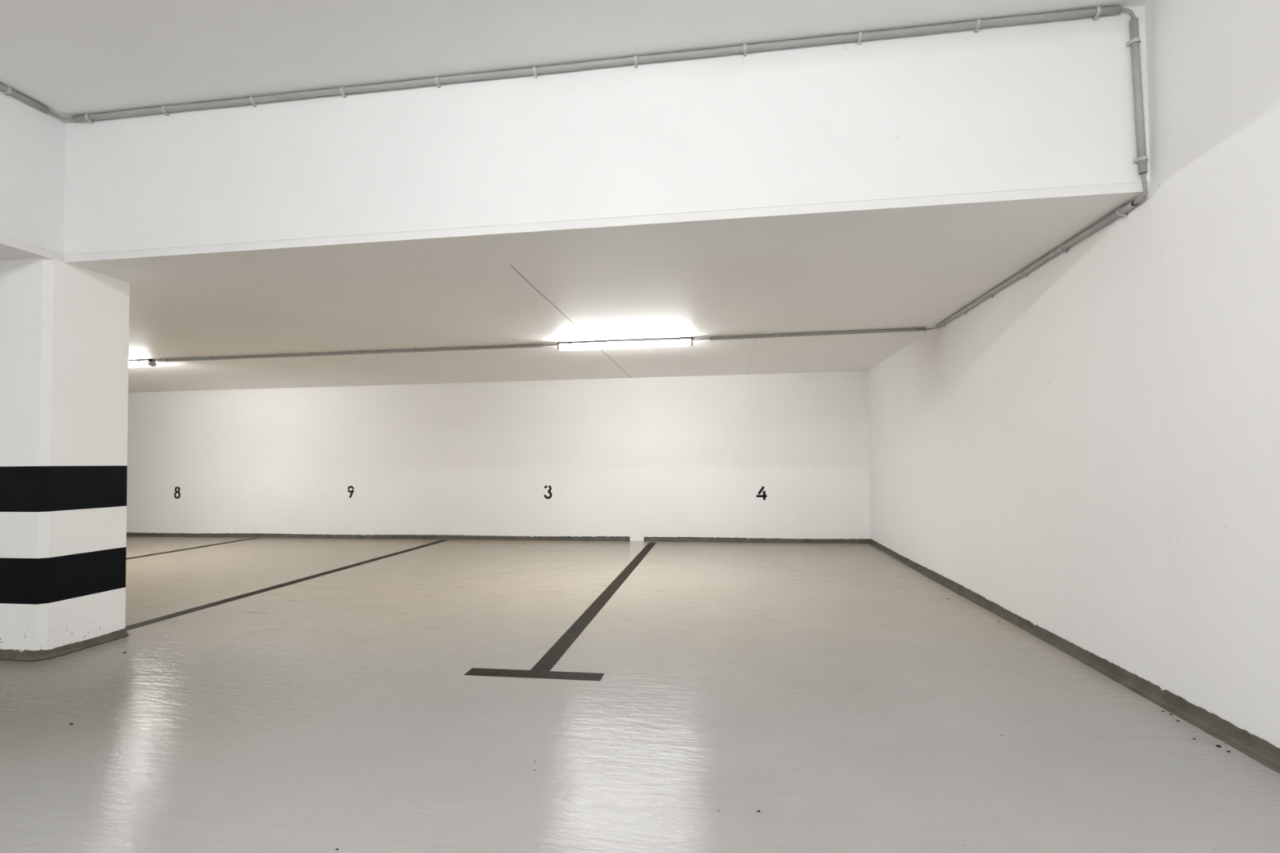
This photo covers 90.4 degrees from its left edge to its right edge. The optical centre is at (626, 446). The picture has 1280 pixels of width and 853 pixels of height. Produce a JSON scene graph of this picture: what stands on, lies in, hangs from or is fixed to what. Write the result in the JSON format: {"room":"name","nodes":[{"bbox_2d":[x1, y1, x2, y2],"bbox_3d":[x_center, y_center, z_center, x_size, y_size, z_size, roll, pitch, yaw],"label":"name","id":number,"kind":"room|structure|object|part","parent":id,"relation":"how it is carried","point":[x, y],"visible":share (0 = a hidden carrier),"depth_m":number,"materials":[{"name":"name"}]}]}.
{"room":"parking garage","nodes":[
{"label":"parking garage","id":0,"kind":"room"},
{"bbox_2d":[0,89,66,254],"bbox_3d":[-3.894,-1.604,-0.844,0.012,0.787,9.079,-1,-2,9],"label":"wall","id":1,"kind":"structure","parent":0,"point":[33,140],"depth_m":3.46,"materials":[{"name":"paint"}]},
{"bbox_2d":[0,83,48,113],"bbox_3d":[-3.883,-1.976,-0.901,0.041,0.047,8.948,-1,-2,9],"label":"conduit","id":2,"kind":"object","parent":1,"relation":"attached to","point":[7,90],"visible":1,"depth_m":3.39,"materials":[{"name":"grey plastic"}]},
{"bbox_2d":[0,235,63,261],"bbox_3d":[-3.892,-1.191,-0.860,0.010,0.039,9.069,-1,-2,9],"label":"trim","id":3,"kind":"structure","parent":1,"relation":"attached to","point":[5,240],"depth_m":3.45,"materials":[{"name":"paint"}]},
{"bbox_2d":[48,110,72,120],"bbox_3d":[-3.184,-1.861,3.575,0.039,0.017,0.125,-2,-2,38],"label":"cable","id":4,"kind":"object","parent":1,"relation":"attached to","point":[50,111],"visible":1,"depth_m":3.58,"materials":[{"name":"grey plastic"}]},
{"bbox_2d":[126,371,870,541],"bbox_3d":[-4.098,0.232,9.416,15.069,2.230,0.200,-1,-2,9],"label":"wall","id":5,"kind":"structure","parent":0,"point":[637,459],"depth_m":8.93,"materials":[{"name":"paint"}]},
{"bbox_2d":[173,486,180,498],"bbox_3d":[-6.872,0.708,9.723,0.109,0.188,0.002,-1,-2,9],"label":"number","id":6,"kind":"object","parent":5,"relation":"attached to","point":[176,487],"depth_m":9.72,"materials":[{"name":"black paint"}]},
{"bbox_2d":[347,485,354,497],"bbox_3d":[-4.029,0.667,9.292,0.102,0.180,0.002,-1,-2,9],"label":"number","id":7,"kind":"object","parent":5,"relation":"attached to","point":[349,486],"depth_m":9.29,"materials":[{"name":"black paint"}]},
{"bbox_2d":[126,532,630,541],"bbox_3d":[-5.754,1.333,9.511,11.737,0.063,0.052,-1,-2,9],"label":"baseboard","id":8,"kind":"structure","parent":5,"relation":"attached to","point":[128,534],"depth_m":9.17,"materials":[{"name":"grey paint"}]},
{"bbox_2d":[543,484,551,498],"bbox_3d":[-1.091,0.636,8.846,0.119,0.193,0.002,-1,-2,9],"label":"number","id":9,"kind":"object","parent":5,"relation":"attached to","point":[545,486],"depth_m":8.84,"materials":[{"name":"black paint"}]},
{"bbox_2d":[643,537,870,543],"bbox_3d":[1.690,1.237,8.382,2.939,0.063,0.052,-1,-2,9],"label":"baseboard","id":10,"kind":"structure","parent":5,"relation":"attached to","point":[719,540],"depth_m":8.39,"materials":[{"name":"grey paint"}]},
{"bbox_2d":[755,486,767,499],"bbox_3d":[1.792,0.617,8.408,0.139,0.184,0.002,-1,-2,9],"label":"number","id":11,"kind":"object","parent":5,"relation":"attached to","point":[764,495],"depth_m":8.41,"materials":[{"name":"black paint"}]},
{"bbox_2d":[0,191,1148,392],"bbox_3d":[-5.322,-1.588,2.164,14.869,1.027,14.596,-1,-2,9],"label":"ceiling","id":12,"kind":"structure","parent":0,"point":[908,267],"depth_m":4.44,"materials":[{"name":"paint"}]},
{"bbox_2d":[128,359,155,367],"bbox_3d":[-5.787,-0.898,6.992,1.349,0.076,0.095,-1,-2,9],"label":"light","id":13,"kind":"object","parent":12,"relation":"attached to","point":[132,362],"visible":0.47,"depth_m":6.88,"materials":[{"name":"plastic"}]},
{"bbox_2d":[128,360,149,367],"bbox_3d":[-5.786,-0.887,6.994,1.261,0.052,0.085,-1,-2,9],"label":"diffuser","id":14,"kind":"object","parent":13,"relation":"attached to","point":[131,363],"depth_m":6.88,"materials":[{"name":"white plastic"}]},
{"bbox_2d":[156,343,542,362],"bbox_3d":[-2.942,-0.956,6.527,4.310,0.041,0.049,-1,-2,9],"label":"conduit","id":15,"kind":"object","parent":12,"relation":"attached to","point":[472,348],"visible":1,"depth_m":6.49,"materials":[{"name":"grey plastic"}]},
{"bbox_2d":[555,337,695,351],"bbox_3d":[-0.016,-0.974,6.052,1.342,0.076,0.095,-1,-2,9],"label":"light","id":16,"kind":"object","parent":12,"relation":"attached to","point":[673,341],"visible":1,"depth_m":6.02,"materials":[{"name":"plastic"}]},
{"bbox_2d":[710,327,926,340],"bbox_3d":[1.707,-1.018,5.744,1.881,0.041,0.047,-1,-2,10],"label":"conduit","id":17,"kind":"object","parent":12,"relation":"attached to","point":[913,329],"visible":1,"depth_m":5.73,"materials":[{"name":"grey plastic"}]},
{"bbox_2d":[1132,172,1147,204],"bbox_3d":[2.279,-1.138,2.815,0.026,0.107,0.112,-1,-2,20],"label":"cable","id":18,"kind":"object","parent":12,"relation":"attached to","point":[1143,175],"visible":1,"depth_m":2.77,"materials":[{"name":"white plastic"}]},
{"bbox_2d":[0,0,1149,117],"bbox_3d":[-1.048,-2.134,-1.262,5.777,0.200,9.079,-1,-2,9],"label":"ceiling","id":19,"kind":"structure","parent":0,"point":[71,58],"depth_m":2.95,"materials":[{"name":"paint"}]},
{"bbox_2d":[63,4,1150,254],"bbox_3d":[-0.456,-1.521,3.219,5.565,0.787,0.012,-1,-2,9],"label":"ceiling beam","id":20,"kind":"structure","parent":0,"point":[1042,104],"depth_m":3.13,"materials":[{"name":"paint"}]},
{"bbox_2d":[71,4,1120,124],"bbox_3d":[-0.480,-1.891,3.208,5.374,0.047,0.041,-1,-2,9],"label":"conduit","id":21,"kind":"object","parent":20,"relation":"attached to","point":[1095,12],"visible":1,"depth_m":3.12,"materials":[{"name":"grey plastic"}]},
{"bbox_2d":[62,181,1150,262],"bbox_3d":[-0.458,-1.108,3.209,5.577,0.039,0.010,-1,-2,9],"label":"trim","id":22,"kind":"structure","parent":20,"relation":"attached to","point":[1135,186],"depth_m":3.13,"materials":[{"name":"paint"}]},
{"bbox_2d":[1120,7,1135,18],"bbox_3d":[2.208,-1.907,2.799,0.063,0.058,0.013,-1,-2,9],"label":"cable","id":23,"kind":"object","parent":20,"relation":"attached to","point":[1122,9],"visible":1,"depth_m":2.79,"materials":[{"name":"white plastic"}]},
{"bbox_2d":[1125,17,1148,174],"bbox_3d":[2.241,-1.535,2.785,0.061,0.686,0.041,-1,-2,9],"label":"conduit","id":24,"kind":"object","parent":20,"relation":"attached to","point":[1135,42],"visible":1,"depth_m":2.77,"materials":[{"name":"grey plastic"}]},
{"bbox_2d":[0,536,1279,852],"bbox_3d":[-5.298,1.229,2.086,15.269,0.150,14.996,-1,-2,9],"label":"floor","id":25,"kind":"structure","parent":0,"point":[837,694],"depth_m":2.59,"materials":[{"name":"concrete"}]},
{"bbox_2d":[0,257,129,661],"bbox_3d":[-3.452,0.070,3.803,0.595,2.230,0.548,-1,-2,9],"label":"pillar","id":26,"kind":"structure","parent":25,"relation":"on","point":[64,326],"depth_m":3.60,"materials":[{"name":"white paint"}]},
{"bbox_3d":[-3.442,1.156,3.772,0.595,0.058,0.548,-1,-2,9],"label":"skirting","id":27,"kind":"part","parent":26,"relation":"part of","materials":[{"name":"grey paint"}]},
{"bbox_2d":[125,537,257,559],"bbox_3d":[-5.911,1.287,6.707,0.695,0.002,5.443,-1,-2,9],"label":"parking line","id":28,"kind":"object","parent":25,"relation":"on","point":[251,538],"visible":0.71,"depth_m":8.21,"materials":[{"name":"paint"}]},
{"bbox_2d":[125,540,446,630],"bbox_3d":[-2.921,1.256,6.510,0.101,0.002,4.936,-1,-2,9],"label":"parking line","id":29,"kind":"object","parent":25,"relation":"on","point":[215,603],"visible":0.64,"depth_m":5.33,"materials":[{"name":"paint"}]},
{"bbox_2d":[464,542,656,680],"bbox_3d":[-0.063,1.211,5.805,0.695,0.002,5.413,-1,-2,9],"label":"parking line","id":30,"kind":"object","parent":25,"relation":"on","point":[542,668],"visible":1,"depth_m":3.59,"materials":[{"name":"paint"}]},
{"bbox_2d":[866,0,1279,748],"bbox_3d":[2.137,-0.469,1.001,0.200,3.057,14.596,-1,-2,9],"label":"wall","id":31,"kind":"structure","parent":0,"point":[1090,451],"depth_m":2.79,"materials":[{"name":"paint"}]},
{"bbox_2d":[935,200,1137,328],"bbox_3d":[2.492,-1.061,4.177,0.041,0.050,2.650,-1,-2,9],"label":"conduit","id":32,"kind":"object","parent":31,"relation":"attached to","point":[1121,211],"visible":1,"depth_m":3.58,"materials":[{"name":"grey plastic"}]},
{"bbox_2d":[868,538,1279,773],"bbox_3d":[2.026,1.028,0.978,0.052,0.063,14.595,-1,-2,9],"label":"baseboard","id":33,"kind":"structure","parent":31,"relation":"attached to","point":[1255,748],"depth_m":2.88,"materials":[{"name":"grey paint"}]}
]}

